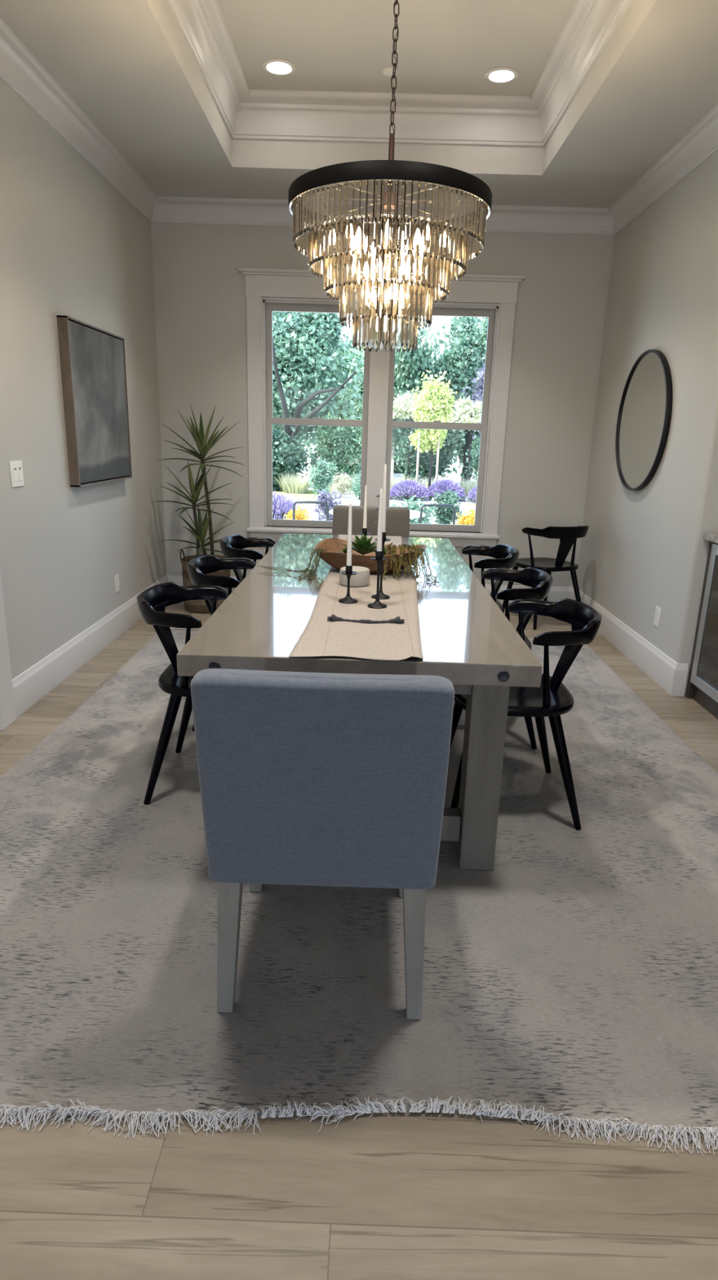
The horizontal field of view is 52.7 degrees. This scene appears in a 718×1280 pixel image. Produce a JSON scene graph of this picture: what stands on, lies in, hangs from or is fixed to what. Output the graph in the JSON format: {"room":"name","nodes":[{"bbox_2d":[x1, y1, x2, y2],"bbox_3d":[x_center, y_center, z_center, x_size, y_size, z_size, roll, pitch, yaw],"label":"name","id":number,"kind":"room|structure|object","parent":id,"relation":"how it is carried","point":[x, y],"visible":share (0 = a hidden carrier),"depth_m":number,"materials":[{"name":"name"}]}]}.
{"room":"dining room","nodes":[
{"label":"dining room","id":0,"kind":"room"},
{"bbox_2d":[0,78,166,679],"bbox_3d":[-1.699,-1.040,3.030,0.140,2.983,5.640,2,16,0],"label":"wall","id":1,"kind":"structure","parent":0,"point":[72,245],"depth_m":3.90,"materials":[{"name":"grey paint"}]},
{"bbox_2d":[0,572,16,730],"bbox_3d":[-1.696,-0.560,2.589,0.185,2.300,1.290,2,16,0],"label":"trim","id":2,"kind":"structure","parent":1,"relation":"attached to","point":[7,709],"depth_m":3.36,"materials":[{"name":"white paint"}]},
{"bbox_2d":[8,460,24,487],"bbox_3d":[-1.629,-0.791,3.455,0.010,0.120,0.120,2,16,0],"label":"light switch","id":3,"kind":"object","parent":1,"relation":"attached to","point":[15,467],"visible":1,"depth_m":3.44,"materials":[{"name":"white plastic"}]},
{"bbox_2d":[12,574,168,718],"bbox_3d":[-1.635,-0.084,4.793,0.018,0.188,2.765,2,16,0],"label":"baseboard","id":4,"kind":"structure","parent":1,"relation":"attached to","point":[41,678],"depth_m":4.13,"materials":[{"name":"white paint"}]},
{"bbox_2d":[56,315,132,487],"bbox_3d":[-1.578,-1.414,4.402,0.056,0.890,0.924,2,16,0],"label":"framed canvas","id":5,"kind":"object","parent":1,"relation":"attached to","point":[92,358],"visible":1,"depth_m":4.26,"materials":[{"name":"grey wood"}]},
{"bbox_2d":[115,574,119,593],"bbox_3d":[-1.631,-0.380,4.894,0.007,0.116,0.072,2,16,0],"label":"wall outlet","id":6,"kind":"object","parent":1,"relation":"attached to","point":[117,577],"visible":1,"depth_m":4.88,"materials":[{"name":"white plastic"}]},
{"bbox_2d":[0,18,717,235],"bbox_3d":[0.126,-2.346,2.630,3.434,0.150,5.640,2,16,0],"label":"trim","id":7,"kind":"structure","parent":1,"relation":"attached to","point":[20,69],"depth_m":4.81,"materials":[{"name":"white paint"}]},
{"bbox_2d":[0,601,717,1279],"bbox_3d":[-0.051,1.546,-0.238,10.400,0.120,13.900,2,16,0],"label":"floor","id":8,"kind":"structure","parent":0,"point":[390,1195],"depth_m":1.35,"materials":[{"name":"brown wood"}]},
{"bbox_2d":[179,548,230,613],"bbox_3d":[-1.199,-0.479,5.705,0.381,0.476,0.376,2,16,0],"label":"basket","id":9,"kind":"object","parent":8,"relation":"on","point":[194,606],"visible":0.34,"depth_m":5.60,"materials":[{"name":"brown wicker"}]},
{"bbox_2d":[151,404,244,556],"bbox_3d":[-1.225,-1.165,5.479,0.696,1.200,0.674,2,16,0],"label":"dracaena plant","id":10,"kind":"object","parent":9,"relation":"on","point":[200,531],"visible":0.96,"depth_m":5.48,"materials":[{"name":"green plant"}]},
{"bbox_2d":[0,626,717,1155],"bbox_3d":[0.054,0.472,3.296,3.038,0.025,3.892,2,16,0],"label":"area rug","id":11,"kind":"object","parent":8,"relation":"on","point":[574,980],"visible":0.61,"depth_m":1.97,"materials":[{"name":"carpet"}]},
{"bbox_2d":[137,582,227,804],"bbox_3d":[-0.570,0.190,2.833,0.518,0.767,0.518,2,16,0],"label":"dining chair","id":12,"kind":"object","parent":11,"relation":"on","point":[152,602],"visible":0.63,"depth_m":2.71,"materials":[{"name":"black wood"}]},
{"bbox_2d":[186,554,255,731],"bbox_3d":[-0.548,0.000,3.506,0.518,0.767,0.518,1,16,-1],"label":"dining chair","id":13,"kind":"object","parent":11,"relation":"on","point":[197,567],"visible":0.38,"depth_m":3.46,"materials":[{"name":"black wood"}]},
{"bbox_2d":[219,533,275,582],"bbox_3d":[-0.535,-0.204,4.229,0.518,0.767,0.518,2,16,1],"label":"dining chair","id":14,"kind":"object","parent":11,"relation":"on","point":[232,546],"visible":0.34,"depth_m":4.19,"materials":[{"name":"black wood"}]},
{"bbox_2d":[190,668,454,1019],"bbox_3d":[-0.080,0.420,1.841,0.530,0.887,0.642,2,16,0],"label":"upholstered chair","id":15,"kind":"object","parent":11,"relation":"on","point":[306,779],"visible":1,"depth_m":1.53,"materials":[{"name":"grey fabric"}]},
{"bbox_2d":[177,533,542,870],"bbox_3d":[0.012,0.062,3.373,1.024,0.748,2.601,2,16,0],"label":"dining table","id":16,"kind":"object","parent":11,"relation":"on","point":[467,640],"visible":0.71,"depth_m":2.29,"materials":[{"name":"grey wood"}]},
{"bbox_2d":[288,534,423,660],"bbox_3d":[0.039,-0.308,3.259,0.426,0.028,2.590,2,16,0],"label":"table runner","id":17,"kind":"object","parent":16,"relation":"on","point":[321,637],"depth_m":2.40,"materials":[{"name":"fabric"}]},
{"bbox_2d":[338,564,358,604],"bbox_3d":[-0.038,-0.208,2.683,0.072,0.137,0.072,2,16,0],"label":"candle holder","id":18,"kind":"object","parent":17,"relation":"on","point":[348,571],"visible":1,"depth_m":2.68,"materials":[{"name":"black metal"}]},
{"bbox_2d":[345,564,352,573],"bbox_3d":[-0.037,-0.259,2.669,0.025,0.032,0.025,2,16,0],"label":"cup","id":19,"kind":"object","parent":18,"relation":"on","point":[348,570],"depth_m":2.66,"materials":[{"name":"black metal"}]},
{"bbox_2d":[346,502,351,565],"bbox_3d":[-0.034,-0.380,2.635,0.020,0.243,0.020,2,16,0],"label":"taper candle","id":20,"kind":"object","parent":18,"relation":"on","point":[349,528],"visible":1,"depth_m":2.63,"materials":[{"name":"white wax"}]},
{"bbox_2d":[339,565,369,586],"bbox_3d":[-0.018,-0.264,3.007,0.125,0.069,0.125,2,16,0],"label":"candle","id":21,"kind":"object","parent":17,"relation":"on","point":[362,579],"visible":0.88,"depth_m":2.96,"materials":[{"name":"white wax"}]},
{"bbox_2d":[359,528,370,536],"bbox_3d":[0.027,-0.491,3.665,0.072,0.150,0.072,2,16,0],"label":"candle holder","id":22,"kind":"object","parent":17,"relation":"on","point":[364,532],"visible":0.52,"depth_m":3.64,"materials":[{"name":"black metal"}]},
{"bbox_2d":[362,528,367,533],"bbox_3d":[0.029,-0.548,3.648,0.025,0.032,0.025,2,16,0],"label":"cup","id":23,"kind":"object","parent":22,"relation":"on","point":[364,530],"depth_m":3.64,"materials":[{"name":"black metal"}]},
{"bbox_2d":[363,484,367,528],"bbox_3d":[0.032,-0.659,3.617,0.020,0.223,0.020,2,16,0],"label":"taper candle","id":24,"kind":"object","parent":22,"relation":"on","point":[365,515],"visible":1,"depth_m":3.61,"materials":[{"name":"white wax"}]},
{"bbox_2d":[314,537,426,573],"bbox_3d":[0.051,-0.382,3.321,0.512,0.128,0.333,2,16,0],"label":"wooden bowl","id":25,"kind":"object","parent":17,"relation":"on","point":[336,559],"visible":0.58,"depth_m":3.23,"materials":[{"name":"brown wood"}]},
{"bbox_2d":[257,546,327,579],"bbox_3d":[-0.306,-0.343,3.199,0.320,0.106,0.287,2,16,0],"label":"trailing plant","id":26,"kind":"object","parent":25,"relation":"in","point":[310,571],"visible":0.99,"depth_m":3.22,"materials":[{"name":"green plant"}]},
{"bbox_2d":[338,546,356,554],"bbox_3d":[-0.057,-0.405,3.323,0.081,0.050,0.094,-13,21,-42],"label":"succulent","id":27,"kind":"object","parent":25,"relation":"in","point":[344,550],"visible":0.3,"depth_m":3.31,"materials":[{"name":"green plant"}]},
{"bbox_2d":[341,533,386,555],"bbox_3d":[0.023,-0.431,3.282,0.228,0.096,0.189,2,16,0],"label":"succulent","id":28,"kind":"object","parent":25,"relation":"in","point":[363,546],"visible":0.94,"depth_m":3.26,"materials":[{"name":"green plant"}]},
{"bbox_2d":[373,544,398,555],"bbox_3d":[0.103,-0.422,3.373,0.122,0.065,0.130,-10,19,-35],"label":"succulent","id":29,"kind":"object","parent":25,"relation":"in","point":[384,549],"visible":0.11,"depth_m":3.36,"materials":[{"name":"green plant"}]},
{"bbox_2d":[382,542,425,580],"bbox_3d":[0.195,-0.348,3.186,0.186,0.140,0.238,2,16,0],"label":"trailing plant","id":30,"kind":"object","parent":25,"relation":"in","point":[402,546],"visible":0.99,"depth_m":3.17,"materials":[{"name":"green plant"}]},
{"bbox_2d":[415,547,439,583],"bbox_3d":[0.303,-0.332,3.183,0.073,0.124,0.292,-3,16,-14],"label":"trailing plant","id":31,"kind":"object","parent":25,"relation":"in","point":[422,549],"visible":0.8,"depth_m":3.18,"materials":[{"name":"green plant"}]},
{"bbox_2d":[374,494,379,523],"bbox_3d":[0.104,-0.617,3.836,0.060,0.304,0.060,2,16,0],"label":"candle","id":32,"kind":"object","parent":17,"relation":"on","point":[378,495],"visible":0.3,"depth_m":3.80,"materials":[{"name":"white wax"}]},
{"bbox_2d":[367,551,387,608],"bbox_3d":[0.069,-0.219,2.609,0.072,0.204,0.072,2,16,0],"label":"candle holder","id":33,"kind":"object","parent":17,"relation":"on","point":[379,557],"visible":1,"depth_m":2.60,"materials":[{"name":"black metal"}]},
{"bbox_2d":[375,551,382,559],"bbox_3d":[0.072,-0.302,2.586,0.025,0.032,0.025,2,16,0],"label":"cup","id":34,"kind":"object","parent":33,"relation":"on","point":[379,554],"depth_m":2.58,"materials":[{"name":"black metal"}]},
{"bbox_2d":[376,488,382,551],"bbox_3d":[0.075,-0.416,2.553,0.020,0.230,0.020,2,16,0],"label":"taper candle","id":35,"kind":"object","parent":33,"relation":"on","point":[380,506],"visible":1,"depth_m":2.55,"materials":[{"name":"white wax"}]},
{"bbox_2d":[371,532,391,599],"bbox_3d":[0.086,-0.283,2.750,0.072,0.252,0.072,2,16,0],"label":"candle holder","id":36,"kind":"object","parent":17,"relation":"on","point":[382,596],"visible":0.71,"depth_m":2.75,"materials":[{"name":"black metal"}]},
{"bbox_2d":[382,532,386,540],"bbox_3d":[0.090,-0.389,2.720,0.025,0.032,0.025,2,16,0],"label":"cup","id":37,"kind":"object","parent":36,"relation":"on","point":[384,537],"depth_m":2.71,"materials":[{"name":"black metal"}]},
{"bbox_2d":[382,463,386,532],"bbox_3d":[0.093,-0.518,2.684,0.020,0.259,0.020,2,16,0],"label":"taper candle","id":38,"kind":"object","parent":36,"relation":"on","point":[384,483],"visible":0.88,"depth_m":2.68,"materials":[{"name":"white wax"}]},
{"bbox_2d":[332,505,409,537],"bbox_3d":[0.069,-0.415,4.824,0.530,0.887,0.642,2,16,0],"label":"upholstered chair","id":39,"kind":"object","parent":11,"relation":"on","point":[397,518],"visible":0.3,"depth_m":4.93,"materials":[{"name":"beige fabric"}]},
{"bbox_2d":[462,543,519,610],"bbox_3d":[0.618,-0.151,4.161,0.518,0.767,0.518,1,16,-1],"label":"dining chair","id":40,"kind":"object","parent":11,"relation":"on","point":[506,557],"visible":0.38,"depth_m":4.10,"materials":[{"name":"black wood"}]},
{"bbox_2d":[482,566,553,749],"bbox_3d":[0.605,0.058,3.419,0.518,0.767,0.518,2,16,2],"label":"dining chair","id":41,"kind":"object","parent":11,"relation":"on","point":[540,582],"visible":0.37,"depth_m":3.32,"materials":[{"name":"black wood"}]},
{"bbox_2d":[449,598,602,830],"bbox_3d":[0.597,0.248,2.746,0.518,0.767,0.518,2,16,0],"label":"dining chair","id":42,"kind":"object","parent":11,"relation":"on","point":[553,700],"visible":0.75,"depth_m":2.62,"materials":[{"name":"black wood"}]},
{"bbox_2d":[502,525,589,629],"bbox_3d":[1.449,-0.520,5.596,0.518,0.767,0.518,-5,17,-24],"label":"dining chair","id":43,"kind":"object","parent":8,"relation":"on","point":[568,535],"visible":0.84,"depth_m":5.41,"materials":[{"name":"black wood"}]},
{"bbox_2d":[685,541,716,698],"bbox_3d":[2.146,-0.092,3.941,0.596,0.880,0.030,2,16,0],"label":"filler panel","id":44,"kind":"object","parent":8,"relation":"on","point":[691,686],"visible":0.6,"depth_m":3.96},
{"bbox_2d":[690,543,717,719],"bbox_3d":[2.107,-0.006,3.640,0.623,0.875,0.590,2,16,0],"label":"beverage cooler","id":45,"kind":"object","parent":8,"relation":"on","point":[704,676],"visible":0.98,"depth_m":3.83,"materials":[{"name":"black metal"}]},
{"bbox_3d":[2.106,0.322,2.476,0.625,0.878,1.820,2,16,0],"label":"base cabinet","id":46,"kind":"object","parent":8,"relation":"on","visible":0},
{"bbox_2d":[704,532,717,543],"bbox_3d":[2.149,-0.205,2.640,0.696,0.040,2.460,2,16,0],"label":"countertop","id":47,"kind":"structure","parent":46,"relation":"on","point":[710,536],"depth_m":3.75,"materials":[{"name":"stone"}]},
{"bbox_2d":[0,0,717,208],"bbox_3d":[0.038,-1.561,-1.226,10.400,0.433,13.690,2,16,0],"label":"ceiling","id":48,"kind":"structure","parent":0,"point":[130,66],"depth_m":3.81,"materials":[{"name":"grey paint"}]},
{"bbox_2d":[262,58,295,75],"bbox_3d":[-0.453,-3.243,4.110,0.188,0.008,0.188,2,16,0],"label":"recessed light","id":49,"kind":"object","parent":48,"relation":"in","point":[280,67],"visible":1,"depth_m":4.10,"materials":[{"name":"white plastic"}]},
{"bbox_2d":[382,67,397,76],"bbox_3d":[0.175,-3.227,4.126,0.088,0.014,0.088,2,16,0],"label":"cap","id":50,"kind":"object","parent":48,"relation":"attached to","point":[388,72],"visible":0.89,"depth_m":4.11,"materials":[{"name":"white plastic"}]},
{"bbox_2d":[288,0,492,352],"bbox_3d":[0.128,-1.993,2.760,0.790,1.653,0.790,-4,17,-19],"label":"chandelier","id":51,"kind":"object","parent":48,"relation":"hanging from","point":[391,170],"visible":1,"depth_m":2.74,"materials":[{"name":"black metal"}]},
{"bbox_2d":[166,0,632,146],"bbox_3d":[0.152,-2.682,2.570,1.973,0.216,4.108,2,16,0],"label":"trim","id":52,"kind":"structure","parent":48,"relation":"attached to","point":[247,113],"depth_m":4.41,"materials":[{"name":"white paint"}]},
{"bbox_2d":[484,66,518,83],"bbox_3d":[0.812,-3.211,4.128,0.188,0.008,0.188,2,16,0],"label":"recessed light","id":53,"kind":"object","parent":48,"relation":"in","point":[501,74],"visible":1,"depth_m":4.12,"materials":[{"name":"white plastic"}]},
{"bbox_2d":[151,222,615,586],"bbox_3d":[0.560,-1.949,5.748,4.594,3.620,0.160,2,16,0],"label":"wall","id":54,"kind":"structure","parent":0,"point":[200,299],"depth_m":5.62,"materials":[{"name":"grey paint"}]},
{"bbox_2d":[167,574,574,604],"bbox_3d":[0.095,-0.403,6.100,3.434,0.188,0.018,2,16,0],"label":"baseboard","id":55,"kind":"structure","parent":54,"relation":"attached to","point":[556,593],"depth_m":6.07,"materials":[{"name":"white paint"}]},
{"bbox_2d":[238,267,526,546],"bbox_3d":[0.143,-1.788,5.767,2.140,2.035,0.225,2,16,0],"label":"window","id":56,"kind":"structure","parent":54,"relation":"in","point":[494,297],"depth_m":5.70,"materials":[{"name":"white paint"}]},
{"bbox_2d":[577,150,717,693],"bbox_3d":[1.912,-1.407,4.700,0.160,2.983,2.105,2,16,0],"label":"wall","id":57,"kind":"structure","parent":0,"point":[644,549],"depth_m":4.31,"materials":[{"name":"grey paint"}]},
{"bbox_2d":[573,590,688,696],"bbox_3d":[1.811,-0.063,5.073,0.073,0.188,2.123,2,16,0],"label":"baseboard","id":58,"kind":"structure","parent":57,"relation":"attached to","point":[670,675],"depth_m":4.51,"materials":[{"name":"white paint"}]},
{"bbox_2d":[615,349,673,490],"bbox_3d":[1.813,-1.399,4.653,0.036,0.864,0.864,2,16,0],"label":"round mirror","id":59,"kind":"object","parent":57,"relation":"attached to","point":[646,407],"visible":1,"depth_m":4.59,"materials":[{"name":"black metal"}]},
{"bbox_2d":[653,605,661,627],"bbox_3d":[1.786,-0.140,4.341,0.007,0.116,0.072,2,16,0],"label":"wall outlet","id":60,"kind":"object","parent":57,"relation":"attached to","point":[658,611],"visible":1,"depth_m":4.33,"materials":[{"name":"white plastic"}]},
{"label":"outside","id":61,"kind":"structure","parent":0,"visible":0},
{"bbox_2d":[295,446,476,524],"bbox_3d":[0.760,-11.463,46.712,120.000,0.300,83.850,2,16,0],"label":"ground","id":62,"kind":"structure","parent":61,"point":[345,500],"depth_m":17.58,"materials":[{"name":"white concrete"}]},
{"bbox_2d":[272,490,307,519],"bbox_3d":[-1.276,-1.769,10.330,1.324,0.756,1.095,1,16,-4],"label":"lavender","id":63,"kind":"object","parent":62,"relation":"on","point":[280,508],"visible":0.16,"depth_m":10.15,"materials":[{"name":"purple plant"}]},
{"bbox_2d":[273,424,315,462],"bbox_3d":[-3.045,-9.552,30.212,3.706,4.797,1.744,-1,16,-8],"label":"tree","id":64,"kind":"object","parent":62,"relation":"on","point":[276,425],"visible":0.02,"depth_m":30.33,"materials":[{"name":"green plant"}]},
{"bbox_2d":[272,489,320,502],"bbox_3d":[-7.227,-3.820,18.326,13.000,0.009,4.100,2,16,0],"label":"lawn","id":65,"kind":"structure","parent":62,"relation":"on","point":[309,495],"depth_m":18.08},
{"bbox_2d":[275,472,313,493],"bbox_3d":[-1.661,-4.100,18.835,1.177,0.571,0.885,-3,17,-17],"label":"ornamental grass","id":66,"kind":"object","parent":65,"relation":"on","point":[296,486],"depth_m":18.72,"materials":[{"name":"green plant"}]},
{"bbox_2d":[272,424,325,491],"bbox_3d":[-2.305,-4.781,19.256,2.856,1.804,1.106,3,16,4],"label":"shrub","id":67,"kind":"object","parent":65,"relation":"on","point":[287,458],"visible":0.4,"depth_m":19.02,"materials":[{"name":"green plant"}]},
{"bbox_2d":[306,458,337,499],"bbox_3d":[-0.911,-3.804,17.223,0.692,0.997,0.611,-6,18,-25],"label":"shrub","id":68,"kind":"object","parent":65,"relation":"on","point":[324,469],"visible":0.92,"depth_m":17.07,"materials":[{"name":"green plant"}]},
{"bbox_2d":[283,504,312,519],"bbox_3d":[-0.729,-1.337,8.985,0.441,0.670,0.344,2,16,0],"label":"shrub","id":69,"kind":"object","parent":62,"relation":"on","point":[299,515],"visible":0.33,"depth_m":8.94,"materials":[{"name":"yellow plant"}]},
{"bbox_2d":[293,501,328,520],"bbox_3d":[-0.524,-1.162,8.116,0.462,0.820,0.529,2,16,0],"label":"patio chair","id":70,"kind":"object","parent":62,"relation":"on","point":[295,502],"visible":0.24,"depth_m":7.77,"materials":[{"name":"grey metal"}]},
{"bbox_2d":[272,311,364,474],"bbox_3d":[-1.864,-7.036,20.497,4.748,5.317,3.169,8,17,21],"label":"tree","id":71,"kind":"object","parent":62,"relation":"on","point":[302,382],"visible":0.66,"depth_m":19.90,"materials":[{"name":"green plant"}]},
{"bbox_2d":[311,488,344,520],"bbox_3d":[-0.402,-1.635,9.823,0.447,0.806,0.389,10,18,27],"label":"shrub","id":72,"kind":"object","parent":62,"relation":"on","point":[322,497],"visible":0.59,"depth_m":9.69,"materials":[{"name":"purple plant"}]},
{"bbox_2d":[298,335,359,453],"bbox_3d":[-0.804,-9.323,28.638,3.972,5.338,1.699,3,16,3],"label":"tree","id":73,"kind":"object","parent":62,"relation":"on","point":[302,439],"visible":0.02,"depth_m":28.25,"materials":[{"name":"green plant"}]},
{"bbox_2d":[313,473,352,494],"bbox_3d":[-0.720,-4.120,19.004,1.239,0.571,0.990,2,16,0],"label":"ornamental grass","id":74,"kind":"object","parent":62,"relation":"on","point":[329,486],"depth_m":18.89,"materials":[{"name":"green plant"}]},
{"bbox_2d":[307,411,362,489],"bbox_3d":[-0.455,-5.098,20.384,1.988,2.511,1.037,2,16,0],"label":"shrub","id":75,"kind":"object","parent":62,"relation":"on","point":[341,438],"visible":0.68,"depth_m":20.15,"materials":[{"name":"green plant"}]},
{"bbox_2d":[310,324,362,465],"bbox_3d":[-0.523,-8.072,24.840,2.909,5.016,1.530,2,16,0],"label":"tree","id":76,"kind":"object","parent":62,"relation":"on","point":[336,400],"visible":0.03,"depth_m":24.26,"materials":[{"name":"green plant"}]},
{"bbox_2d":[329,471,351,497],"bbox_3d":[-0.460,-3.885,18.055,0.606,0.650,0.819,2,16,0],"label":"shrub","id":77,"kind":"object","parent":62,"relation":"on","point":[341,485],"visible":0.94,"depth_m":17.89,"materials":[{"name":"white plant"}]},
{"bbox_2d":[348,474,359,494],"bbox_3d":[0.158,-4.066,18.892,1.291,0.576,0.969,2,16,0],"label":"ornamental grass","id":78,"kind":"object","parent":62,"relation":"on","point":[352,484],"depth_m":18.88,"materials":[{"name":"green plant"}]},
{"bbox_2d":[348,472,360,499],"bbox_3d":[0.044,-3.787,17.529,0.545,0.833,0.564,-9,19,-32],"label":"shrub","id":79,"kind":"object","parent":62,"relation":"on","point":[357,488],"visible":0.48,"depth_m":17.42,"materials":[{"name":"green plant"}]},
{"bbox_2d":[334,428,398,478],"bbox_3d":[0.121,-7.446,27.670,2.700,2.300,2.900,2,16,0],"label":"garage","id":80,"kind":"structure","parent":62,"relation":"on","point":[393,443],"depth_m":26.62,"materials":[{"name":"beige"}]},
{"bbox_2d":[337,335,402,448],"bbox_3d":[0.544,-7.747,23.593,2.653,5.130,2.631,10,18,28],"label":"tree","id":81,"kind":"object","parent":62,"relation":"on","point":[358,409],"visible":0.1,"depth_m":23.18,"materials":[{"name":"green plant"}]},
{"bbox_2d":[328,509,425,519],"bbox_3d":[0.197,-1.122,8.305,1.090,0.677,1.090,2,16,0],"label":"patio table","id":82,"kind":"object","parent":62,"relation":"on","point":[413,513],"visible":0.1,"depth_m":8.07,"materials":[{"name":"grey"}]},
{"bbox_2d":[393,435,404,473],"bbox_3d":[2.177,-9.135,30.247,3.924,5.102,1.816,2,16,0],"label":"tree","id":83,"kind":"object","parent":62,"relation":"on","point":[396,470],"visible":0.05,"depth_m":30.45,"materials":[{"name":"green plant"}]},
{"bbox_2d":[390,474,421,491],"bbox_3d":[1.054,-4.128,19.212,1.361,0.572,1.025,2,16,0],"label":"ornamental grass","id":84,"kind":"object","parent":62,"relation":"on","point":[393,482],"depth_m":19.02,"materials":[{"name":"plant"}]},
{"bbox_2d":[390,479,431,501],"bbox_3d":[1.236,-3.697,17.845,1.159,0.526,0.972,2,16,0],"label":"lavender","id":85,"kind":"object","parent":62,"relation":"on","point":[406,489],"visible":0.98,"depth_m":17.65,"materials":[{"name":"purple plant"}]},
{"bbox_2d":[391,495,436,523],"bbox_3d":[0.730,-1.696,10.295,0.756,0.729,0.570,2,16,0],"label":"shrub","id":86,"kind":"object","parent":62,"relation":"on","point":[425,519],"visible":0.3,"depth_m":10.25,"materials":[{"name":"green plant"}]},
{"bbox_2d":[391,315,444,481],"bbox_3d":[1.628,-7.162,21.554,1.930,5.174,1.637,-6,17,-24],"label":"tree","id":87,"kind":"object","parent":62,"relation":"on","point":[410,366],"visible":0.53,"depth_m":21.00,"materials":[{"name":"green plant"}]},
{"bbox_2d":[416,431,420,480],"bbox_3d":[1.462,-4.341,18.079,0.055,1.620,0.055,8,17,22],"label":"stake","id":88,"kind":"object","parent":62,"relation":"on","point":[419,433],"visible":0.65,"depth_m":17.99,"materials":[{"name":"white wood"}]},
{"bbox_2d":[392,391,444,477],"bbox_3d":[1.381,-5.253,19.383,2.145,2.661,0.823,2,16,0],"label":"tree","id":89,"kind":"object","parent":62,"relation":"on","point":[402,405],"visible":0.34,"depth_m":18.99,"materials":[{"name":"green plant"}]},
{"bbox_2d":[391,428,457,484],"bbox_3d":[1.757,-5.150,20.338,1.941,1.964,1.000,3,16,4],"label":"shrub","id":90,"kind":"object","parent":62,"relation":"on","point":[448,446],"visible":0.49,"depth_m":20.16,"materials":[{"name":"green plant"}]},
{"bbox_2d":[406,369,462,488],"bbox_3d":[1.831,-5.124,18.176,1.327,3.098,0.979,8,17,20],"label":"tree","id":91,"kind":"object","parent":62,"relation":"on","point":[428,408],"visible":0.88,"depth_m":17.86,"materials":[{"name":"green plant"}]},
{"bbox_2d":[412,475,459,490],"bbox_3d":[2.035,-4.066,19.091,1.174,0.572,0.994,10,18,27],"label":"ornamental grass","id":92,"kind":"object","parent":62,"relation":"on","point":[426,485],"depth_m":18.93,"materials":[{"name":"plant"}]},
{"bbox_2d":[396,331,475,481],"bbox_3d":[2.628,-7.784,24.338,2.896,4.911,1.419,1,16,-1],"label":"tree","id":93,"kind":"object","parent":62,"relation":"on","point":[437,333],"visible":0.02,"depth_m":24.34,"materials":[{"name":"green plant"}]},
{"bbox_2d":[419,503,456,524],"bbox_3d":[0.843,-1.147,8.200,0.462,0.820,0.529,1,16,-2],"label":"patio chair","id":94,"kind":"object","parent":62,"relation":"on","point":[424,504],"visible":0.3,"depth_m":7.86,"materials":[{"name":"grey metal"}]},
{"bbox_2d":[435,435,440,481],"bbox_3d":[1.952,-4.325,18.075,0.055,1.620,0.055,8,17,22],"label":"stake","id":95,"kind":"object","parent":62,"relation":"on","point":[438,439],"visible":0.62,"depth_m":18.00,"materials":[{"name":"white wood"}]},
{"bbox_2d":[424,488,462,524],"bbox_3d":[1.259,-1.849,10.788,0.628,0.784,0.484,2,16,0],"label":"shrub","id":96,"kind":"object","parent":62,"relation":"on","point":[445,516],"visible":0.8,"depth_m":10.67,"materials":[{"name":"green plant"}]},
{"bbox_2d":[426,478,466,502],"bbox_3d":[2.142,-3.717,17.926,1.144,0.567,0.959,2,16,0],"label":"lavender","id":97,"kind":"object","parent":62,"relation":"on","point":[442,485],"visible":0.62,"depth_m":17.76,"materials":[{"name":"purple plant"}]},
{"bbox_2d":[434,316,488,485],"bbox_3d":[3.401,-7.466,22.195,2.371,5.509,2.023,2,16,0],"label":"tree","id":98,"kind":"object","parent":62,"relation":"on","point":[466,353],"visible":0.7,"depth_m":21.42,"materials":[{"name":"green plant"}]},
{"bbox_2d":[450,502,475,524],"bbox_3d":[1.387,-1.385,9.241,0.555,0.741,0.367,2,16,0],"label":"shrub","id":99,"kind":"object","parent":62,"relation":"on","point":[469,519],"visible":0.38,"depth_m":9.16,"materials":[{"name":"yellow plant"}]},
{"bbox_2d":[446,429,480,477],"bbox_3d":[4.641,-8.914,28.563,3.924,4.925,1.670,0,16,-5],"label":"tree","id":100,"kind":"object","parent":62,"relation":"on","point":[460,439],"visible":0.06,"depth_m":28.54,"materials":[{"name":"green plant"}]},
{"bbox_2d":[446,395,482,484],"bbox_3d":[3.016,-5.115,19.206,1.739,2.584,0.797,2,16,0],"label":"tree","id":101,"kind":"object","parent":62,"relation":"on","point":[476,417],"visible":0.6,"depth_m":18.91,"materials":[{"name":"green plant"}]},
{"bbox_2d":[456,476,477,497],"bbox_3d":[3.068,-4.032,19.070,1.318,0.575,0.993,2,16,0],"label":"ornamental grass","id":102,"kind":"object","parent":62,"relation":"on","point":[467,488],"depth_m":18.93,"materials":[{"name":"plant"}]},
{"bbox_2d":[459,435,480,482],"bbox_3d":[3.626,-4.796,19.802,1.547,1.680,1.213,-5,17,-22],"label":"shrub","id":103,"kind":"object","parent":62,"relation":"on","point":[476,454],"visible":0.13,"depth_m":19.71,"materials":[{"name":"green plant"}]},
{"bbox_2d":[466,484,477,503],"bbox_3d":[3.126,-3.584,17.638,1.072,0.524,0.891,2,16,0],"label":"lavender","id":104,"kind":"object","parent":62,"relation":"on","point":[472,496],"visible":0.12,"depth_m":17.56,"materials":[{"name":"purple plant"}]},
{"bbox_2d":[462,358,484,439],"bbox_3d":[3.731,-6.011,19.844,1.810,4.007,1.617,-8,18,-30],"label":"tree","id":105,"kind":"object","parent":62,"relation":"on","point":[479,392],"visible":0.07,"depth_m":19.64,"materials":[{"name":"purple plant"}]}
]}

